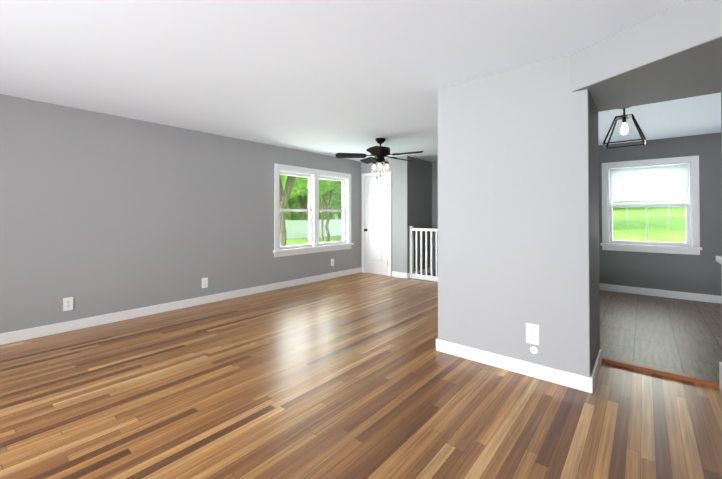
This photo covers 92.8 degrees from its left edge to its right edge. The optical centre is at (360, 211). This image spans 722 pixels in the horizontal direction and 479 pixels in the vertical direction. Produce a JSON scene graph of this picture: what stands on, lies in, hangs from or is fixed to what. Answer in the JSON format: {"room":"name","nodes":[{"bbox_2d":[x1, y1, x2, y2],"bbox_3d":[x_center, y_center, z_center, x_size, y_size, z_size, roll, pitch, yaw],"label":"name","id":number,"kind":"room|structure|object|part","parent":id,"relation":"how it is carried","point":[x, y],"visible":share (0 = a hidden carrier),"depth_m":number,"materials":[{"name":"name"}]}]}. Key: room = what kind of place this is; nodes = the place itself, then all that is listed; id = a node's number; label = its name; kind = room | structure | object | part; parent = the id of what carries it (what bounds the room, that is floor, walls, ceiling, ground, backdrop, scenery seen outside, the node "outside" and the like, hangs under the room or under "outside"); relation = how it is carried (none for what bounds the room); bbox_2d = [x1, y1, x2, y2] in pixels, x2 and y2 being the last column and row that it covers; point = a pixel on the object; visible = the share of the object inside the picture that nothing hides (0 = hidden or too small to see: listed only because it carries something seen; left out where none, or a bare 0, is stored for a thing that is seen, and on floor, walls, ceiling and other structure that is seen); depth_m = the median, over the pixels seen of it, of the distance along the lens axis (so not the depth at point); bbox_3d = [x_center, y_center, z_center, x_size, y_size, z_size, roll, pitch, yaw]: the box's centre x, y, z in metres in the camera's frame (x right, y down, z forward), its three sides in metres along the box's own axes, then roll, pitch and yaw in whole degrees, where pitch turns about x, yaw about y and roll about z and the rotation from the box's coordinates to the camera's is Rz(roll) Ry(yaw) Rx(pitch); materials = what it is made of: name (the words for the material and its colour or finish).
{"room":"empty living room","nodes":[
{"label":"empty living room","id":0,"kind":"room"},
{"bbox_2d":[0,94,360,333],"bbox_3d":[-2.955,0.078,3.851,0.150,2.350,9.410,0,-1,40],"label":"wall","id":1,"kind":"structure","parent":0,"point":[102,214],"depth_m":4.03,"materials":[{"name":"grey paint"}]},
{"bbox_2d":[63,297,72,310],"bbox_3d":[-3.059,0.966,3.591,0.008,0.136,0.083,0,-1,40],"label":"electrical outlet plate","id":2,"kind":"object","parent":1,"relation":"attached to","point":[66,306],"visible":1,"depth_m":3.58,"materials":[{"name":"white plastic"}]},
{"bbox_2d":[0,267,361,344],"bbox_3d":[-2.891,1.200,3.787,0.016,0.105,9.110,0,-1,40],"label":"baseboard","id":3,"kind":"structure","parent":1,"relation":"attached to","point":[31,333],"depth_m":4.14,"materials":[{"name":"white wood"}]},
{"bbox_2d":[202,278,207,287],"bbox_3d":[-2.139,0.977,4.706,0.008,0.136,0.083,0,-1,40],"label":"electrical outlet plate","id":4,"kind":"object","parent":1,"relation":"attached to","point":[204,281],"visible":1,"depth_m":4.70,"materials":[{"name":"white plastic"}]},
{"bbox_2d":[273,163,353,256],"bbox_3d":[-0.846,-0.012,6.358,0.215,1.530,1.940,0,-1,40],"label":"living room window","id":5,"kind":"structure","parent":1,"relation":"in","point":[313,209],"depth_m":6.29,"materials":[{"name":"white"}]},
{"bbox_3d":[-0.867,-0.017,6.376,0.044,1.250,1.600,0,-1,40],"label":"glass","id":6,"kind":"part","parent":5,"relation":"part of","materials":[{"name":"clear glass"}]},
{"bbox_2d":[0,0,720,161],"bbox_3d":[-0.220,-1.162,2.347,6.300,0.100,10.550,0,-1,40],"label":"ceiling","id":7,"kind":"structure","parent":0,"point":[329,77],"depth_m":2.51,"materials":[{"name":"white paint"}]},
{"bbox_2d":[335,138,422,176],"bbox_3d":[0.329,-0.782,5.130,1.267,0.604,1.273,0,-1,40],"label":"ceiling fan","id":8,"kind":"object","parent":7,"relation":"hanging from","point":[380,153],"visible":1,"depth_m":5.08,"materials":[{"name":"brown metal"}]},
{"bbox_2d":[603,107,645,148],"bbox_3d":[2.728,-0.897,3.562,0.345,0.405,0.345,0,-1,40],"label":"pendant lantern","id":9,"kind":"object","parent":7,"relation":"hanging from","point":[624,127],"visible":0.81,"depth_m":3.55,"materials":[{"name":"black metal"}]},
{"bbox_3d":[2.728,-0.840,3.561,0.330,0.280,0.330,0,-1,40],"label":"glass","id":10,"kind":"part","parent":9,"relation":"part of","materials":[{"name":"clear glass"}]},
{"bbox_3d":[2.728,-0.857,3.561,0.064,0.125,0.064,0,-1,40],"label":"bulb","id":11,"kind":"part","parent":9,"relation":"part of","materials":[{"name":"white glass"}]},
{"bbox_2d":[571,0,721,91],"bbox_3d":[1.970,-0.985,1.968,1.338,0.259,1.485,0,-1,40],"label":"beam","id":12,"kind":"structure","parent":7,"relation":"attached to","point":[683,25],"depth_m":1.97,"materials":[{"name":"grey paint"}]},
{"bbox_2d":[572,36,721,111],"bbox_3d":[1.971,-0.854,1.969,1.334,0.004,1.480,0,-1,40],"label":"soffit","id":13,"kind":"structure","parent":12,"relation":"attached to","point":[696,70],"depth_m":2.24,"materials":[{"name":"grey paint"}]},
{"bbox_2d":[0,272,721,478],"bbox_3d":[-0.220,1.288,2.322,6.000,0.100,10.250,0,-1,40],"label":"floor","id":14,"kind":"structure","parent":0,"point":[355,376],"depth_m":2.26,"materials":[{"name":"brown wood"}]},
{"bbox_2d":[409,226,437,281],"bbox_3d":[1.372,0.755,6.297,1.095,1.045,0.110,0,-1,40],"label":"stair railing","id":15,"kind":"object","parent":14,"relation":"on","point":[426,276],"visible":0.56,"depth_m":6.45,"materials":[{"name":"white wood"}]},
{"bbox_2d":[602,356,719,388],"bbox_3d":[2.278,1.276,2.648,0.720,0.130,0.080,0,-1,40],"label":"sill","id":16,"kind":"structure","parent":14,"relation":"on","point":[671,374],"depth_m":2.60,"materials":[{"name":"brown wood"}]},
{"bbox_2d":[361,156,406,275],"bbox_3d":[0.805,0.114,7.393,1.144,2.350,1.140,0,-1,40],"label":"wall","id":17,"kind":"structure","parent":0,"point":[398,168],"depth_m":6.72,"materials":[{"name":"grey paint"}]},
{"bbox_2d":[365,175,387,275],"bbox_3d":[0.312,0.273,7.048,0.602,2.008,0.014,0,-1,40],"label":"closet door","id":18,"kind":"structure","parent":17,"relation":"in","point":[376,224],"depth_m":7.04,"materials":[{"name":"white wood"}]},
{"bbox_2d":[362,171,391,275],"bbox_3d":[0.310,0.240,7.046,0.750,2.090,0.022,0,-1,40],"label":"door frame","id":19,"kind":"structure","parent":17,"relation":"attached to","point":[364,175],"depth_m":6.89,"materials":[{"name":"white wood"}]},
{"bbox_2d":[392,271,403,277],"bbox_3d":[0.746,1.229,6.684,0.340,0.105,0.020,0,-1,40],"label":"baseboard","id":20,"kind":"structure","parent":17,"relation":"attached to","point":[394,274],"depth_m":6.68,"materials":[{"name":"white wood"}]},
{"bbox_2d":[407,156,431,281],"bbox_3d":[1.202,0.809,6.963,0.006,3.750,0.988,0,-1,40],"label":"wall","id":21,"kind":"structure","parent":0,"point":[419,193],"depth_m":6.92,"materials":[{"name":"grey paint"}]},
{"bbox_2d":[404,268,429,277],"bbox_3d":[1.203,1.232,6.946,0.020,0.105,1.006,0,-1,40],"label":"baseboard","id":22,"kind":"structure","parent":21,"relation":"attached to","point":[405,274],"depth_m":6.78,"materials":[{"name":"white wood"}]},
{"bbox_2d":[432,161,437,275],"bbox_3d":[1.990,0.810,7.050,1.100,3.750,0.150,0,-1,40],"label":"wall","id":23,"kind":"structure","parent":0,"point":[434,195],"depth_m":7.31,"materials":[{"name":"grey paint"}]},
{"bbox_2d":[437,55,588,376],"bbox_3d":[1.346,0.070,2.994,1.136,2.350,0.680,0,-1,40],"label":"wall","id":24,"kind":"structure","parent":0,"point":[513,256],"depth_m":2.67,"materials":[{"name":"grey paint"}]},
{"bbox_2d":[436,338,439,350],"bbox_3d":[1.579,1.204,4.167,0.020,0.105,2.836,0,-1,40],"label":"baseboard","id":25,"kind":"structure","parent":24,"relation":"attached to","point":[437,340],"depth_m":3.07,"materials":[{"name":"white wood"}]},
{"bbox_2d":[440,340,595,392],"bbox_3d":[1.141,1.189,2.703,1.136,0.105,0.020,0,-1,40],"label":"baseboard","id":26,"kind":"structure","parent":24,"relation":"attached to","point":[563,378],"depth_m":2.61,"materials":[{"name":"white wood"}]},
{"bbox_2d":[526,323,538,344],"bbox_3d":[1.290,0.921,2.585,0.091,0.149,0.008,0,-1,40],"label":"electrical outlet plate","id":27,"kind":"object","parent":24,"relation":"attached to","point":[530,328],"visible":1,"depth_m":2.58,"materials":[{"name":"white plastic"}]},
{"bbox_2d":[530,346,537,353],"bbox_3d":[1.298,1.040,2.578,0.056,0.056,0.006,0,-1,40],"label":"outlet plate","id":28,"kind":"object","parent":24,"relation":"attached to","point":[532,348],"visible":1,"depth_m":2.58,"materials":[{"name":"white plastic"}]},
{"bbox_2d":[587,89,599,376],"bbox_3d":[1.786,0.066,2.632,0.004,2.350,0.678,0,-1,40],"label":"wall","id":29,"kind":"structure","parent":24,"relation":"attached to","point":[593,241],"depth_m":2.57,"materials":[{"name":"grey paint"}]},
{"bbox_2d":[592,349,601,379],"bbox_3d":[1.782,1.188,2.600,0.016,0.105,0.625,0,-1,40],"label":"baseboard","id":30,"kind":"structure","parent":29,"relation":"attached to","point":[596,368],"depth_m":2.63,"materials":[{"name":"white wood"}]},
{"bbox_2d":[598,132,721,295],"bbox_3d":[4.388,0.092,5.274,2.930,2.350,0.150,0,-1,40],"label":"wall","id":31,"kind":"structure","parent":0,"point":[701,273],"depth_m":4.98,"materials":[{"name":"grey paint"}]},
{"bbox_2d":[600,155,701,254],"bbox_3d":[4.373,-0.085,5.250,1.170,1.405,0.210,0,-1,40],"label":"kitchen window","id":32,"kind":"structure","parent":31,"relation":"in","point":[657,171],"depth_m":5.18,"materials":[{"name":"white"}]},
{"bbox_3d":[4.389,-0.093,5.269,0.860,1.140,0.044,0,-1,40],"label":"glass","id":33,"kind":"part","parent":32,"relation":"part of","materials":[{"name":"clear glass"}]},
{"bbox_2d":[610,164,688,203],"bbox_3d":[4.355,-0.403,5.230,0.920,0.560,0.024,0,-1,40],"label":"blind","id":34,"kind":"object","parent":32,"relation":"attached to","point":[657,173],"depth_m":5.20,"materials":[{"name":"white fabric"}]},
{"bbox_2d":[599,283,721,303],"bbox_3d":[4.343,1.214,5.193,2.610,0.105,0.016,0,-1,40],"label":"baseboard","id":35,"kind":"structure","parent":31,"relation":"attached to","point":[607,287],"depth_m":5.08,"materials":[{"name":"white wood"}]},
{"bbox_2d":[721,91,721,153],"bbox_3d":[2.892,0.060,1.998,1.070,2.350,0.250,0,-1,40],"label":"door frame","id":36,"kind":"structure","parent":0,"point":[721,122],"depth_m":2.43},
{"bbox_2d":[716,255,721,392],"bbox_3d":[2.632,0.771,2.140,0.560,0.930,0.260,0,-1,40],"label":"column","id":37,"kind":"structure","parent":36,"relation":"attached to","point":[718,259],"depth_m":2.36,"materials":[{"name":"white"}]},
{"label":"outside","id":38,"kind":"structure","parent":0,"visible":0},
{"bbox_2d":[279,171,685,245],"bbox_3d":[-1.740,-3.356,20.959,100.000,12.026,90.000,0,-1,40],"label":"outdoor background","id":39,"kind":"structure","parent":38,"point":[621,221],"depth_m":19.91,"materials":[{"name":"green plant"}]},
{"bbox_3d":[-2.499,-4.164,20.287,7.549,7.036,8.497,0,-1,40],"label":"tree crown","id":40,"kind":"part","parent":39,"relation":"part of","materials":[{"name":"green plant"}]},
{"bbox_3d":[-3.938,1.267,25.319,0.120,1.300,10.800,0,-1,40],"label":"fence panel","id":41,"kind":"part","parent":39,"relation":"part of","materials":[{"name":"white"}]},
{"bbox_3d":[-4.364,-4.567,26.831,8.653,7.599,10.368,0,-1,40],"label":"tree crown","id":42,"kind":"part","parent":39,"relation":"part of","materials":[{"name":"green plant"}]},
{"bbox_3d":[13.457,0.185,16.168,19.550,1.118,0.043,0,-1,40],"label":"fence chain","id":43,"kind":"part","parent":39,"relation":"part of","materials":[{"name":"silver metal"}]}
]}

